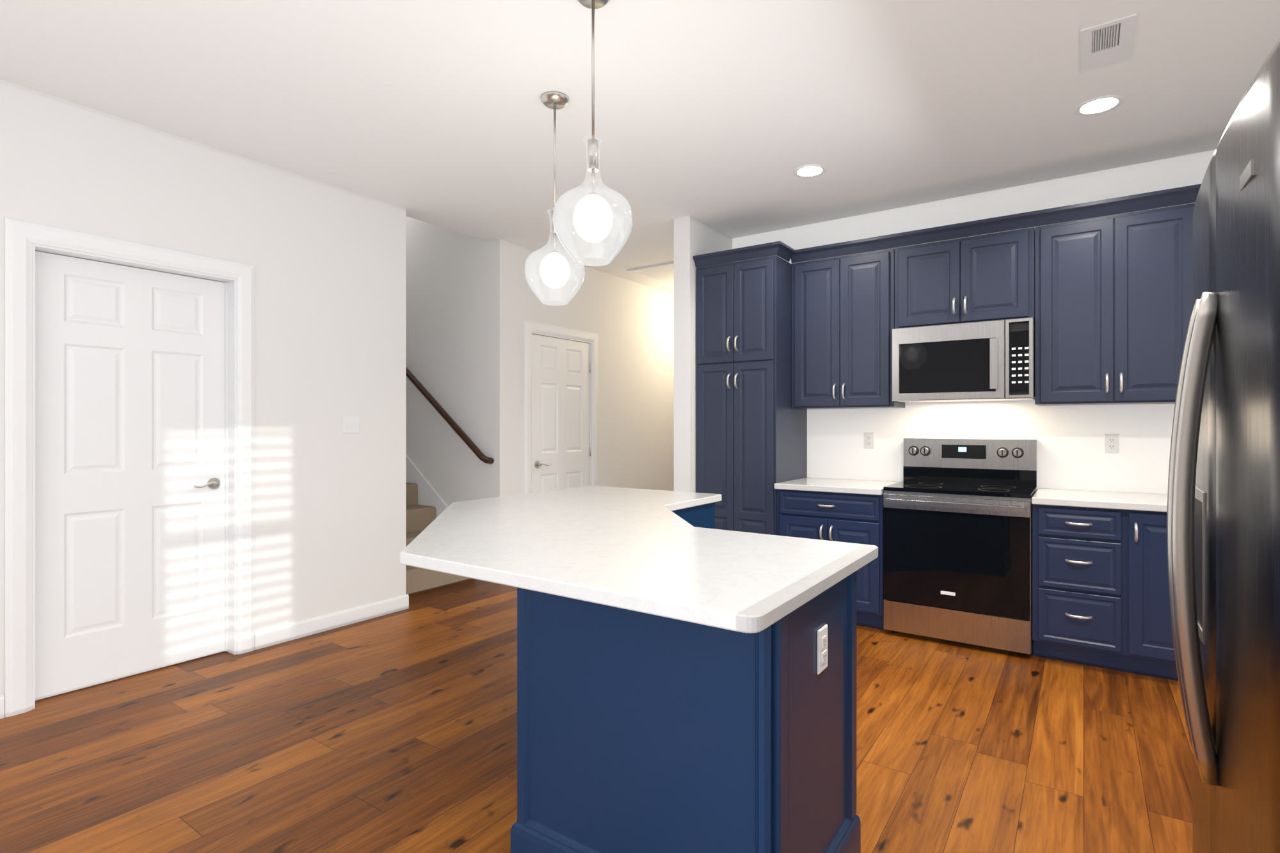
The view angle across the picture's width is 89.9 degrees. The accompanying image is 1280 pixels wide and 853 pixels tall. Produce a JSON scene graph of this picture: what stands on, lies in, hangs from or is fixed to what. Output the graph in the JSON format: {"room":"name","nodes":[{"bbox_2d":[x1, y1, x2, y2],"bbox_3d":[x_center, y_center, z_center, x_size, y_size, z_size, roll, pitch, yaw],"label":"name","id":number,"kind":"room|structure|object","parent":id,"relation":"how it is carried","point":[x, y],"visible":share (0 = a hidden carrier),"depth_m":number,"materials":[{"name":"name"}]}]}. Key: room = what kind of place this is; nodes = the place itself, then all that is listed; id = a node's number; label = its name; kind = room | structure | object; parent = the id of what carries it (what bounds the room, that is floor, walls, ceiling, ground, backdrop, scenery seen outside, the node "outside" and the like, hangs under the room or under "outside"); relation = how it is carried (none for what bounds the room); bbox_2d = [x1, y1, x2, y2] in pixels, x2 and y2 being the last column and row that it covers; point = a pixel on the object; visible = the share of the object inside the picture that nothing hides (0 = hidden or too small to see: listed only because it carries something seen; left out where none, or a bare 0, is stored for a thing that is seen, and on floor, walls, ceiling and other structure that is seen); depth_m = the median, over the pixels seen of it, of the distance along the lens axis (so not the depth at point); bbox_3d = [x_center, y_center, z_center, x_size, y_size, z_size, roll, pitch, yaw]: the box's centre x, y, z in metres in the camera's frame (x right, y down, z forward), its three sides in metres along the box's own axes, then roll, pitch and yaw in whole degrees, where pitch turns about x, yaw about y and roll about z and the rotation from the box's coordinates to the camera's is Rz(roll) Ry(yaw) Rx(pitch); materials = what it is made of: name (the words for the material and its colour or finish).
{"room":"kitchen","nodes":[
{"label":"kitchen","id":0,"kind":"room"},
{"bbox_2d":[0,579,1192,852],"bbox_3d":[0.549,1.340,3.572,5.440,0.060,11.780,0,0,35],"label":"floor","id":1,"kind":"structure","parent":0,"point":[396,732],"depth_m":2.61,"materials":[{"name":"brown wood"}]},
{"bbox_2d":[405,482,474,595],"bbox_3d":[-3.169,-0.055,6.180,3.693,2.730,0.894,0,0,35],"label":"stairs","id":2,"kind":"structure","parent":1,"relation":"on","point":[418,517],"depth_m":5.34,"materials":[{"name":"brown carpet"}]},
{"bbox_2d":[510,502,860,852],"bbox_3d":[0.141,0.872,2.746,1.067,0.876,2.609,0,0,0],"label":"kitchen island","id":3,"kind":"object","parent":1,"relation":"on","point":[638,732],"visible":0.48,"depth_m":1.68,"materials":[{"name":"blue wood"}]},
{"bbox_2d":[400,485,878,633],"bbox_3d":[-0.042,0.414,2.801,2.145,0.038,2.110,0,0,35],"label":"countertop","id":4,"kind":"structure","parent":3,"relation":"on","point":[623,548],"depth_m":1.96,"materials":[{"name":"white stone"}]},
{"bbox_2d":[817,624,827,674],"bbox_3d":[0.493,0.600,1.726,0.009,0.115,0.070,0,0,35],"label":"island outlet","id":5,"kind":"object","parent":3,"relation":"attached to","point":[822,632],"visible":1,"depth_m":1.71,"materials":[{"name":"white plastic"}]},
{"bbox_2d":[693,240,807,535],"bbox_3d":[0.863,0.020,4.855,0.689,2.580,0.666,0,0,35],"label":"pantry","id":6,"kind":"object","parent":1,"relation":"on","point":[751,439],"visible":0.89,"depth_m":4.61,"materials":[{"name":"blue wood"}]},
{"bbox_2d":[776,488,885,630],"bbox_3d":[1.399,0.873,4.484,0.714,0.875,0.666,0,0,35],"label":"base cabinet","id":7,"kind":"object","parent":1,"relation":"on","point":[840,517],"visible":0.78,"depth_m":4.17,"materials":[{"name":"blue wood"}]},
{"bbox_2d":[883,438,1037,655],"bbox_3d":[2.018,0.698,4.042,0.794,1.225,0.685,0,0,35],"label":"range","id":8,"kind":"object","parent":1,"relation":"on","point":[958,523],"visible":1,"depth_m":3.85,"materials":[{"name":"silver metal"}]},
{"bbox_2d":[1032,504,1178,680],"bbox_3d":[2.863,0.873,3.471,1.234,0.875,0.666,0,0,35],"label":"base cabinet","id":9,"kind":"object","parent":1,"relation":"on","point":[1101,594],"visible":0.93,"depth_m":3.41,"materials":[{"name":"blue wood"}]},
{"bbox_2d":[1166,39,1279,852],"bbox_3d":[1.415,0.372,1.064,0.832,1.875,0.910,0,0,35],"label":"fridge","id":10,"kind":"object","parent":1,"relation":"on","point":[1223,514],"visible":1,"depth_m":1.10,"materials":[{"name":"silver metal"}]},
{"bbox_2d":[0,78,1215,695],"bbox_3d":[-1.112,-1.490,4.721,9.480,5.600,11.780,0,0,35],"label":"wall","id":11,"kind":"structure","parent":0,"point":[352,291],"depth_m":4.24,"materials":[{"name":"white paint"}]},
{"bbox_2d":[4,217,254,717],"bbox_3d":[-2.613,0.186,3.358,0.157,2.247,1.054,0,0,35],"label":"door frame","id":12,"kind":"structure","parent":11,"relation":"attached to","point":[22,239],"depth_m":2.98,"materials":[{"name":"white wood"}]},
{"bbox_2d":[35,250,228,700],"bbox_3d":[-2.627,0.234,3.367,0.098,2.135,0.850,0,0,35],"label":"door","id":13,"kind":"structure","parent":11,"relation":"in","point":[132,363],"depth_m":3.33,"materials":[{"name":"white wood"}]},
{"bbox_2d":[0,593,408,718],"bbox_3d":[0.492,1.259,3.611,5.300,0.102,11.500,0,0,35],"label":"baseboard","id":14,"kind":"structure","parent":11,"relation":"attached to","point":[290,632],"depth_m":4.09,"materials":[{"name":"white wood"}]},
{"bbox_2d":[342,416,359,433],"bbox_3d":[-1.915,-0.010,4.255,0.010,0.115,0.116,0,0,35],"label":"switch plate","id":15,"kind":"object","parent":11,"relation":"attached to","point":[351,424],"visible":1,"depth_m":4.25,"materials":[{"name":"white plastic"}]},
{"bbox_2d":[405,454,447,518],"bbox_3d":[-2.928,-0.217,6.549,3.668,3.055,0.016,0,0,35],"label":"baseboard","id":16,"kind":"structure","parent":11,"relation":"attached to","point":[427,495],"depth_m":5.89,"materials":[{"name":"white wood"}]},
{"bbox_2d":[405,366,494,463],"bbox_3d":[-2.769,-1.064,6.385,3.689,2.767,0.108,0,0,35],"label":"handrail","id":17,"kind":"object","parent":11,"relation":"attached to","point":[452,423],"visible":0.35,"depth_m":5.57,"materials":[{"name":"brown wood"}]},
{"bbox_2d":[523,320,598,493],"bbox_3d":[-0.767,0.194,6.027,0.157,2.232,1.024,0,0,35],"label":"door frame","id":18,"kind":"structure","parent":11,"relation":"attached to","point":[530,328],"depth_m":5.85,"materials":[{"name":"white wood"}]},
{"bbox_2d":[531,334,591,492],"bbox_3d":[-0.714,0.243,5.996,0.098,2.118,0.825,0,0,35],"label":"hall door","id":19,"kind":"structure","parent":11,"relation":"in","point":[561,451],"depth_m":5.96,"materials":[{"name":"white wood"}]},
{"bbox_2d":[864,432,874,448],"bbox_3d":[1.678,0.105,4.694,0.070,0.115,0.009,0,0,35],"label":"outlet","id":20,"kind":"object","parent":11,"relation":"attached to","point":[869,437],"visible":1,"depth_m":4.69,"materials":[{"name":"white plastic"}]},
{"bbox_2d":[790,183,1201,263],"bbox_3d":[2.228,-1.231,3.887,2.752,0.080,0.052,0,0,35],"label":"crown molding","id":21,"kind":"structure","parent":11,"relation":"attached to","point":[1185,194],"depth_m":3.87,"materials":[{"name":"blue wood"}]},
{"bbox_2d":[791,248,904,409],"bbox_3d":[1.479,-0.660,4.599,0.716,1.060,0.386,0,0,35],"label":"upper cabinet","id":22,"kind":"object","parent":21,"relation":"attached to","point":[843,307],"visible":0.97,"depth_m":4.46,"materials":[{"name":"blue wood"}]},
{"bbox_2d":[894,227,1034,328],"bbox_3d":[2.104,-0.917,4.167,0.797,0.545,0.386,0,0,35],"label":"upper cabinet","id":23,"kind":"object","parent":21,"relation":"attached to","point":[990,276],"visible":0.96,"depth_m":4.02,"materials":[{"name":"blue wood"}]},
{"bbox_2d":[891,317,1034,402],"bbox_3d":[2.090,-0.403,4.146,0.794,0.475,0.437,0,0,35],"label":"microwave","id":24,"kind":"object","parent":23,"relation":"attached to","point":[988,360],"visible":0.99,"depth_m":3.97,"materials":[{"name":"silver metal"}]},
{"bbox_2d":[1034,202,1194,405],"bbox_3d":[2.746,-0.660,3.723,0.758,1.060,0.386,0,0,35],"label":"upper cabinet","id":25,"kind":"object","parent":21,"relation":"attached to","point":[1113,294],"visible":0.88,"depth_m":3.60,"materials":[{"name":"blue wood"}]},
{"bbox_2d":[1104,433,1118,453],"bbox_3d":[2.854,0.105,3.881,0.070,0.115,0.009,0,0,35],"label":"outlet","id":26,"kind":"object","parent":11,"relation":"attached to","point":[1111,440],"visible":1,"depth_m":3.88,"materials":[{"name":"white plastic"}]},
{"bbox_2d":[0,0,1279,295],"bbox_3d":[-1.054,-2.835,4.681,9.340,3.150,11.780,0,0,35],"label":"ceiling","id":27,"kind":"structure","parent":0,"point":[707,111],"depth_m":3.00,"materials":[{"name":"white paint"}]},
{"bbox_2d":[524,91,584,305],"bbox_3d":[-0.406,-1.072,3.053,0.286,0.974,0.286,0,0,35],"label":"pendant light","id":28,"kind":"object","parent":27,"relation":"hanging from","point":[555,280],"visible":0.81,"depth_m":2.97,"materials":[{"name":"clear glass"}]},
{"bbox_2d":[552,0,632,266],"bbox_3d":[-0.169,-1.075,2.305,0.286,0.969,0.286,0,0,35],"label":"pendant light","id":29,"kind":"object","parent":27,"relation":"hanging from","point":[592,221],"visible":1,"depth_m":2.22,"materials":[{"name":"clear glass"}]},
{"bbox_2d":[1080,13,1136,72],"bbox_3d":[1.907,-1.556,2.621,0.175,0.007,0.360,0,0,35],"label":"ceiling vent","id":30,"kind":"object","parent":27,"relation":"attached to","point":[1110,43],"depth_m":2.60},
{"bbox_2d":[627,262,673,287],"bbox_3d":[0.557,-1.551,6.606,0.900,0.016,1.100,0,0,35],"label":"ceiling","id":31,"kind":"structure","parent":0,"point":[664,274],"depth_m":6.49,"materials":[{"name":"white paint"}]},
{"bbox_2d":[774,477,898,495],"bbox_3d":[1.403,0.414,4.490,0.714,0.038,0.652,0,0,35],"label":"countertop","id":32,"kind":"structure","parent":0,"point":[868,487],"depth_m":4.33,"materials":[{"name":"white stone"}]},
{"bbox_2d":[1031,488,1167,511],"bbox_3d":[2.867,0.414,3.477,1.234,0.038,0.652,0,0,35],"label":"countertop","id":33,"kind":"structure","parent":0,"point":[1073,498],"depth_m":3.49,"materials":[{"name":"white stone"}]}
]}

